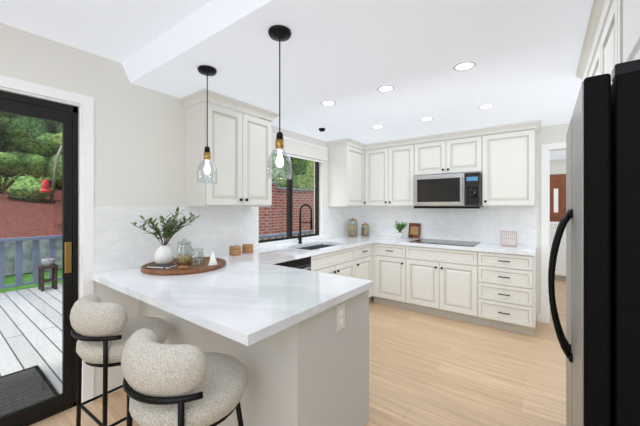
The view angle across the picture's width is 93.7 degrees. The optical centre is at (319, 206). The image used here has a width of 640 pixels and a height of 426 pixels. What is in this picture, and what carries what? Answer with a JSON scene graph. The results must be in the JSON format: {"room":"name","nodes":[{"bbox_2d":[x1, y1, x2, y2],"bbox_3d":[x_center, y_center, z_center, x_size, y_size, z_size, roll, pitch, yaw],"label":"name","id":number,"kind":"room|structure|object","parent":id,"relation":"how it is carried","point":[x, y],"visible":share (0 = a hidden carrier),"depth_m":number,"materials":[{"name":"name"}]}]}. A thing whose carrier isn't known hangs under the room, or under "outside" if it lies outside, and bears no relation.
{"room":"kitchen","nodes":[
{"label":"kitchen","id":0,"kind":"room"},
{"bbox_2d":[0,22,327,397],"bbox_3d":[-1.416,0.070,2.509,0.140,2.620,6.880,0,0,37],"label":"wall","id":1,"kind":"structure","parent":0,"point":[139,146],"depth_m":2.26,"materials":[{"name":"paint"}]},
{"bbox_2d":[0,91,77,425],"bbox_3d":[-2.243,0.344,1.382,0.099,2.069,1.799,0,0,37],"label":"sliding door","id":2,"kind":"structure","parent":1,"relation":"in","point":[46,110],"depth_m":2.02,"materials":[{"name":"clear glass"}]},
{"bbox_2d":[0,75,93,405],"bbox_3d":[-2.244,0.305,1.390,0.158,2.150,1.945,0,0,37],"label":"door frame","id":3,"kind":"structure","parent":1,"relation":"attached to","point":[85,105],"depth_m":2.08,"materials":[{"name":"paint"}]},
{"bbox_2d":[94,207,357,272],"bbox_3d":[-0.491,0.236,3.615,0.008,0.468,3.718,0,0,37],"label":"backsplash","id":4,"kind":"structure","parent":1,"relation":"attached to","point":[121,241],"depth_m":2.66,"materials":[{"name":"tile"}]},
{"bbox_2d":[179,88,278,206],"bbox_3d":[-0.823,-0.473,2.858,0.381,0.948,0.860,0,0,37],"label":"upper cabinet","id":5,"kind":"object","parent":1,"relation":"attached to","point":[240,145],"visible":0.94,"depth_m":2.66,"materials":[{"name":"paint"}]},
{"bbox_2d":[259,157,320,244],"bbox_3d":[-0.374,-0.129,3.865,0.100,1.118,1.196,0,0,37],"label":"window","id":6,"kind":"structure","parent":1,"relation":"in","point":[289,203],"depth_m":3.87,"materials":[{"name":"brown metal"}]},
{"bbox_2d":[272,133,327,162],"bbox_3d":[-0.300,-0.728,3.810,0.080,0.215,1.290,0,0,37],"label":"window valance","id":7,"kind":"object","parent":1,"relation":"attached to","point":[302,150],"visible":0.62,"depth_m":3.87,"materials":[{"name":"paint"}]},
{"bbox_2d":[326,140,365,206],"bbox_3d":[0.413,-0.473,4.544,0.335,0.947,0.528,0,0,37],"label":"upper cabinet","id":8,"kind":"object","parent":1,"relation":"attached to","point":[346,164],"depth_m":4.36,"materials":[{"name":"paint"}]},
{"bbox_2d":[139,289,368,425],"bbox_3d":[-0.558,0.946,2.153,1.660,0.868,0.700,0,0,37],"label":"peninsula base","id":9,"kind":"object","parent":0,"point":[313,370],"depth_m":1.57,"materials":[{"name":"paint"}]},
{"bbox_2d":[337,302,344,331],"bbox_3d":[0.116,0.610,1.660,0.008,0.140,0.080,0,0,37],"label":"electrical outlet plate","id":10,"kind":"object","parent":9,"relation":"attached to","point":[340,316],"visible":1,"depth_m":1.65,"materials":[{"name":"plastic"}]},
{"bbox_2d":[30,280,565,425],"bbox_3d":[0.998,1.410,2.761,3.700,0.060,10.180,0,0,37],"label":"floor","id":11,"kind":"structure","parent":0,"point":[425,369],"depth_m":2.44,"materials":[{"name":"brown wood"}]},
{"bbox_2d":[70,294,169,425],"bbox_3d":[-1.181,0.950,1.805,0.471,0.863,0.498,0,0,37],"label":"stool","id":12,"kind":"object","parent":11,"relation":"on","point":[101,333],"visible":0.73,"depth_m":1.60,"materials":[{"name":"fabric"}]},
{"bbox_2d":[121,328,247,425],"bbox_3d":[-0.567,0.950,1.306,0.473,0.863,0.497,0,0,37],"label":"stool","id":13,"kind":"object","parent":11,"relation":"on","point":[177,385],"visible":1,"depth_m":1.11,"materials":[{"name":"fabric"}]},
{"bbox_2d":[273,256,312,270],"bbox_3d":[-0.512,0.946,3.070,0.623,0.868,0.618,0,0,37],"label":"dishwasher","id":14,"kind":"object","parent":11,"relation":"on","point":[306,263],"depth_m":2.98,"materials":[{"name":"metal"}]},
{"bbox_2d":[313,243,372,301],"bbox_3d":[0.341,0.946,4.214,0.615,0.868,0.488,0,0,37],"label":"base cabinet","id":15,"kind":"object","parent":11,"relation":"on","point":[354,262],"depth_m":3.74,"materials":[{"name":"paint"}]},
{"bbox_2d":[91,234,386,294],"bbox_3d":[-0.236,0.490,3.411,0.660,0.040,3.737,0,0,37],"label":"countertop","id":16,"kind":"structure","parent":15,"relation":"on","point":[118,279],"depth_m":2.85,"materials":[{"name":"stone"}]},
{"bbox_2d":[141,257,225,274],"bbox_3d":[-1.044,0.454,2.330,0.600,0.030,0.600,0,0,37],"label":"tray","id":17,"kind":"object","parent":16,"relation":"on","point":[193,269],"visible":0.56,"depth_m":2.16,"materials":[{"name":"brown wood"}]},
{"bbox_2d":[146,263,176,268],"bbox_3d":[-1.162,0.438,2.206,0.180,0.015,0.101,0,0,12],"label":"book","id":18,"kind":"object","parent":17,"relation":"on","point":[163,266],"visible":0.98,"depth_m":2.18,"materials":[{"name":"white paper"}]},
{"bbox_2d":[130,207,199,263],"bbox_3d":[-1.135,0.221,2.272,0.420,0.449,0.511,0,0,37],"label":"vase","id":19,"kind":"object","parent":17,"relation":"on","point":[164,253],"visible":1,"depth_m":2.28,"materials":[{"name":"white ceramic"}]},
{"bbox_2d":[177,238,191,265],"bbox_3d":[-1.040,0.344,2.302,0.110,0.203,0.110,0,0,37],"label":"glass jar","id":20,"kind":"object","parent":17,"relation":"on","point":[184,259],"visible":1,"depth_m":2.27,"materials":[{"name":"clear glass"}]},
{"bbox_2d":[191,248,204,265],"bbox_3d":[-0.915,0.383,2.271,0.133,0.125,0.096,0,0,37],"label":"glass jar","id":21,"kind":"object","parent":17,"relation":"on","point":[193,261],"visible":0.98,"depth_m":2.27,"materials":[{"name":"clear glass"}]},
{"bbox_2d":[208,252,217,265],"bbox_3d":[-0.816,0.395,2.284,0.068,0.102,0.068,0,0,37],"label":"cone","id":22,"kind":"object","parent":17,"relation":"on","point":[212,261],"visible":1,"depth_m":2.27,"materials":[{"name":"white ceramic"}]},
{"bbox_2d":[229,245,240,255],"bbox_3d":[-0.824,0.427,2.915,0.112,0.084,0.112,0,0,37],"label":"canister","id":23,"kind":"object","parent":16,"relation":"on","point":[235,250],"visible":1,"depth_m":2.87,"materials":[{"name":"brown wood"}]},
{"bbox_2d":[242,244,252,252],"bbox_3d":[-0.736,0.427,3.049,0.112,0.084,0.112,0,0,37],"label":"canister","id":24,"kind":"object","parent":16,"relation":"on","point":[247,248],"visible":1,"depth_m":3.00,"materials":[{"name":"brown wood"}]},
{"bbox_2d":[298,204,312,243],"bbox_3d":[-0.193,0.219,3.740,0.223,0.500,0.087,0,0,37],"label":"faucet","id":25,"kind":"object","parent":16,"relation":"on","point":[299,234],"visible":1,"depth_m":3.78,"materials":[{"name":"black metal"}]},
{"bbox_2d":[297,244,334,249],"bbox_3d":[-0.039,0.606,3.645,0.420,0.189,0.750,0,0,37],"label":"sink","id":26,"kind":"object","parent":16,"relation":"in","point":[315,247],"visible":0.04,"depth_m":3.96,"materials":[{"name":"silver metal"}]},
{"bbox_2d":[348,218,357,236],"bbox_3d":[0.512,0.326,4.713,0.160,0.287,0.160,0,0,37],"label":"jar","id":27,"kind":"object","parent":16,"relation":"on","point":[352,230],"visible":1,"depth_m":4.65,"materials":[{"name":"clear glass"}]},
{"bbox_2d":[361,223,369,235],"bbox_3d":[0.726,0.365,4.815,0.140,0.207,0.140,0,0,37],"label":"jar","id":28,"kind":"object","parent":16,"relation":"on","point":[365,231],"visible":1,"depth_m":4.76,"materials":[{"name":"clear glass"}]},
{"bbox_2d":[127,258,372,345],"bbox_3d":[-0.378,0.490,1.807,1.037,0.040,1.000,0,0,37],"label":"countertop","id":29,"kind":"structure","parent":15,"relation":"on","point":[255,296],"depth_m":1.58,"materials":[{"name":"stone"}]},
{"bbox_2d":[372,243,407,309],"bbox_3d":[1.113,0.946,4.347,0.500,0.868,0.615,0,0,37],"label":"base cabinet","id":30,"kind":"object","parent":11,"relation":"on","point":[389,261],"depth_m":4.09,"materials":[{"name":"paint"}]},
{"bbox_2d":[408,246,479,324],"bbox_3d":[1.653,0.946,3.942,0.850,0.868,0.615,0,0,37],"label":"base cabinet","id":31,"kind":"object","parent":11,"relation":"on","point":[442,282],"depth_m":3.66,"materials":[{"name":"paint"}]},
{"bbox_2d":[375,236,536,255],"bbox_3d":[1.686,0.490,3.900,1.827,0.040,0.647,0,0,37],"label":"countertop","id":32,"kind":"structure","parent":31,"relation":"on","point":[530,250],"depth_m":3.56,"materials":[{"name":"stone"}]},
{"bbox_2d":[392,221,407,238],"bbox_3d":[1.181,0.334,4.399,0.267,0.270,0.270,0,0,37],"label":"potted plant","id":33,"kind":"object","parent":32,"relation":"on","point":[399,227],"visible":1,"depth_m":4.38,"materials":[{"name":"green plant"}]},
{"bbox_2d":[408,223,420,237],"bbox_3d":[1.403,0.357,4.451,0.170,0.220,0.069,0,0,37],"label":"cookbook","id":34,"kind":"object","parent":32,"relation":"on","point":[414,230],"visible":0.98,"depth_m":4.44,"materials":[{"name":"brown paper"}]},
{"bbox_2d":[410,238,480,246],"bbox_3d":[1.641,0.466,3.935,0.760,0.006,0.500,0,0,37],"label":"cooktop","id":35,"kind":"object","parent":32,"relation":"in","point":[451,242],"visible":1,"depth_m":3.86,"materials":[{"name":"black glass"}]},
{"bbox_2d":[500,231,516,246],"bbox_3d":[2.252,0.383,3.583,0.167,0.173,0.093,0,0,37],"label":"basket","id":36,"kind":"object","parent":32,"relation":"on","point":[509,240],"visible":1,"depth_m":3.56,"materials":[{"name":"metal"}]},
{"bbox_2d":[480,252,535,335],"bbox_3d":[2.207,0.946,3.526,0.536,0.868,0.615,0,0,37],"label":"base cabinet","id":37,"kind":"object","parent":11,"relation":"on","point":[494,290],"depth_m":3.28,"materials":[{"name":"paint"}]},
{"bbox_2d":[550,221,565,280],"bbox_3d":[4.656,0.843,5.746,1.130,1.075,0.625,0,0,37],"label":"base cabinet","id":38,"kind":"object","parent":11,"relation":"on","point":[560,271],"visible":0.17,"depth_m":5.56,"materials":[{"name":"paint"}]},
{"bbox_2d":[548,59,639,425],"bbox_3d":[1.344,0.476,1.089,0.821,1.808,0.900,0,0,37],"label":"refrigerator","id":39,"kind":"object","parent":11,"relation":"on","point":[599,343],"visible":1,"depth_m":0.91,"materials":[{"name":"black metal"}]},
{"bbox_2d":[589,43,600,76],"bbox_3d":[1.910,0.253,1.679,0.642,2.255,0.698,0,0,37],"label":"pantry cabinet","id":40,"kind":"object","parent":11,"relation":"on","point":[596,69],"depth_m":1.68,"materials":[{"name":"paint"}]},
{"bbox_2d":[0,0,613,159],"bbox_3d":[0.998,-1.097,2.761,3.420,0.285,9.900,0,0,37],"label":"ceiling","id":41,"kind":"structure","parent":0,"point":[349,57],"depth_m":1.92,"materials":[{"name":"paint"}]},
{"bbox_2d":[197,65,216,183],"bbox_3d":[-0.784,-0.557,2.085,0.134,0.794,0.134,0,0,37],"label":"pendant light","id":42,"kind":"object","parent":41,"relation":"hanging from","point":[206,70],"visible":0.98,"depth_m":2.07,"materials":[{"name":"clear glass"}]},
{"bbox_2d":[267,25,291,179],"bbox_3d":[-0.220,-0.552,1.637,0.134,0.804,0.134,0,0,37],"label":"pendant light","id":43,"kind":"object","parent":41,"relation":"hanging from","point":[280,33],"visible":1,"depth_m":1.62,"materials":[{"name":"clear glass"}]},
{"bbox_2d":[321,100,335,105],"bbox_3d":[0.076,-0.951,2.765,0.144,0.004,0.144,0,0,37],"label":"recessed light","id":44,"kind":"object","parent":41,"relation":"in","point":[328,103],"visible":1,"depth_m":2.77,"materials":[{"name":"paint"}]},
{"bbox_2d":[372,125,383,128],"bbox_3d":[0.694,-0.951,3.589,0.144,0.004,0.144,0,0,37],"label":"recessed light","id":45,"kind":"object","parent":41,"relation":"in","point":[378,126],"visible":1,"depth_m":3.57,"materials":[{"name":"paint"}]},
{"bbox_2d":[377,85,394,91],"bbox_3d":[0.532,-0.951,2.423,0.144,0.004,0.144,0,0,37],"label":"recessed light","id":46,"kind":"object","parent":41,"relation":"in","point":[386,88],"visible":1,"depth_m":2.42,"materials":[{"name":"paint"}]},
{"bbox_2d":[420,117,433,120],"bbox_3d":[1.162,-0.951,3.263,0.144,0.004,0.144,0,0,37],"label":"recessed light","id":47,"kind":"object","parent":41,"relation":"in","point":[426,118],"visible":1,"depth_m":3.25,"materials":[{"name":"paint"}]},
{"bbox_2d":[453,61,475,70],"bbox_3d":[0.980,-0.951,2.037,0.144,0.004,0.144,0,0,37],"label":"recessed light","id":48,"kind":"object","parent":41,"relation":"in","point":[465,66],"visible":1,"depth_m":2.04,"materials":[{"name":"paint"}]},
{"bbox_2d":[478,104,494,108],"bbox_3d":[1.578,-0.951,2.851,0.144,0.004,0.144,0,0,37],"label":"recessed light","id":49,"kind":"object","parent":41,"relation":"in","point":[484,106],"visible":1,"depth_m":2.86,"materials":[{"name":"paint"}]},
{"bbox_2d":[368,123,569,320],"bbox_3d":[2.086,0.070,4.095,3.560,2.620,0.140,0,0,37],"label":"wall","id":50,"kind":"structure","parent":0,"point":[551,134],"depth_m":3.58,"materials":[{"name":"paint"}]},
{"bbox_2d":[366,138,413,206],"bbox_3d":[1.088,-0.473,4.547,0.801,0.947,0.324,0,0,37],"label":"upper cabinet","id":51,"kind":"object","parent":50,"relation":"attached to","point":[389,170],"depth_m":4.39,"materials":[{"name":"paint"}]},
{"bbox_2d":[358,207,536,245],"bbox_3d":[1.626,0.236,4.346,2.458,0.468,0.008,0,0,37],"label":"backsplash","id":52,"kind":"structure","parent":50,"relation":"attached to","point":[485,224],"depth_m":4.13,"materials":[{"name":"tile"}]},
{"bbox_2d":[414,128,481,175],"bbox_3d":[1.744,-0.683,4.055,0.839,0.527,0.324,0,0,37],"label":"upper cabinet","id":53,"kind":"object","parent":50,"relation":"attached to","point":[459,155],"depth_m":3.90,"materials":[{"name":"paint"}]},
{"bbox_2d":[414,172,484,208],"bbox_3d":[1.710,-0.195,4.010,0.810,0.440,0.421,0,0,37],"label":"microwave","id":54,"kind":"object","parent":53,"relation":"attached to","point":[462,190],"visible":0.98,"depth_m":3.84,"materials":[{"name":"silver metal"}]},
{"bbox_2d":[482,120,537,206],"bbox_3d":[2.291,-0.473,3.644,0.530,0.947,0.324,0,0,37],"label":"upper cabinet","id":55,"kind":"object","parent":50,"relation":"attached to","point":[504,164],"depth_m":3.50,"materials":[{"name":"paint"}]},
{"bbox_2d":[537,314,540,321],"bbox_3d":[1.178,1.335,3.001,3.420,0.090,9.300,0,0,37],"label":"baseboard","id":56,"kind":"structure","parent":50,"relation":"attached to","point":[538,317],"depth_m":3.59,"materials":[{"name":"paint"}]},
{"bbox_2d":[541,142,565,322],"bbox_3d":[3.041,0.320,3.368,0.900,2.120,0.158,0,0,37],"label":"door frame","id":57,"kind":"structure","parent":50,"relation":"attached to","point":[545,215],"depth_m":3.55,"materials":[{"name":"paint"}]},
{"bbox_2d":[550,174,565,221],"bbox_3d":[4.824,0.365,6.045,0.800,2.030,0.052,0,0,37],"label":"hall door","id":58,"kind":"structure","parent":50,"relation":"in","point":[557,197],"depth_m":6.04,"materials":[{"name":"brown wood"}]},
{"bbox_2d":[601,0,639,84],"bbox_3d":[1.432,-0.647,1.014,0.610,0.455,0.916,0,0,37],"label":"upper cabinet","id":59,"kind":"object","parent":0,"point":[620,41],"visible":0.46,"depth_m":1.16,"materials":[{"name":"paint"}]},
{"bbox_2d":[576,0,612,80],"bbox_3d":[1.608,-0.912,1.292,0.669,0.072,1.683,0,0,37],"label":"crown molding","id":60,"kind":"structure","parent":59,"relation":"attached to","point":[599,14],"depth_m":1.58,"materials":[{"name":"paint"}]},
{"label":"outside","id":61,"kind":"structure","parent":0,"visible":0},
{"bbox_2d":[0,269,61,292],"bbox_3d":[-15.436,1.805,17.150,39.858,0.150,60.000,0,0,37],"label":"ground","id":62,"kind":"structure","parent":61,"point":[8,280],"depth_m":6.92,"materials":[{"name":"green plant"}]},
{"bbox_2d":[0,283,61,393],"bbox_3d":[-4.717,1.565,1.860,4.356,0.329,6.400,0,0,37],"label":"deck","id":63,"kind":"object","parent":62,"relation":"on","point":[22,297],"depth_m":3.36,"materials":[{"name":"grey wood"}]},
{"bbox_2d":[0,365,58,416],"bbox_3d":[-2.422,1.391,2.051,0.760,0.015,0.860,0,0,37],"label":"doormat","id":64,"kind":"object","parent":63,"relation":"on","point":[34,392],"depth_m":2.27,"materials":[{"name":"black fabric"}]},
{"bbox_2d":[0,235,61,288],"bbox_3d":[-6.252,0.955,3.336,0.130,0.890,5.820,0,0,37],"label":"railing","id":65,"kind":"object","parent":63,"relation":"on","point":[18,244],"depth_m":4.96,"materials":[{"name":"paint"}]},
{"bbox_2d":[38,258,57,291],"bbox_3d":[-4.596,1.141,5.069,0.220,0.515,0.220,0,0,37],"label":"garden stool","id":66,"kind":"object","parent":63,"relation":"on","point":[51,265],"depth_m":5.04,"materials":[{"name":"brown wood"}]},
{"bbox_2d":[0,112,313,276],"bbox_3d":[-11.980,-9.450,14.557,30.500,22.340,60.000,0,0,37],"label":"landscape","id":67,"kind":"structure","parent":62,"relation":"on","point":[49,202],"depth_m":11.00,"materials":[{"name":"plant"}]},
{"bbox_2d":[39,120,50,192],"bbox_3d":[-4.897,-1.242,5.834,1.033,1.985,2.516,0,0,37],"label":"bird feeder","id":68,"kind":"object","parent":67,"relation":"hanging from","point":[44,189],"depth_m":5.48,"materials":[{"name":"red plastic"}]},
{"bbox_2d":[259,181,313,239],"bbox_3d":[-0.465,0.570,8.077,0.360,2.319,8.610,0,0,37],"label":"brick wall","id":69,"kind":"structure","parent":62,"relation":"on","point":[279,207],"depth_m":7.34,"materials":[{"name":"brick"}]},
{"bbox_2d":[259,230,313,239],"bbox_3d":[-0.620,1.110,5.537,0.100,1.240,4.000,0,0,37],"label":"railing","id":70,"kind":"object","parent":62,"relation":"on","point":[282,234],"depth_m":5.38,"materials":[{"name":"paint"}]}
]}

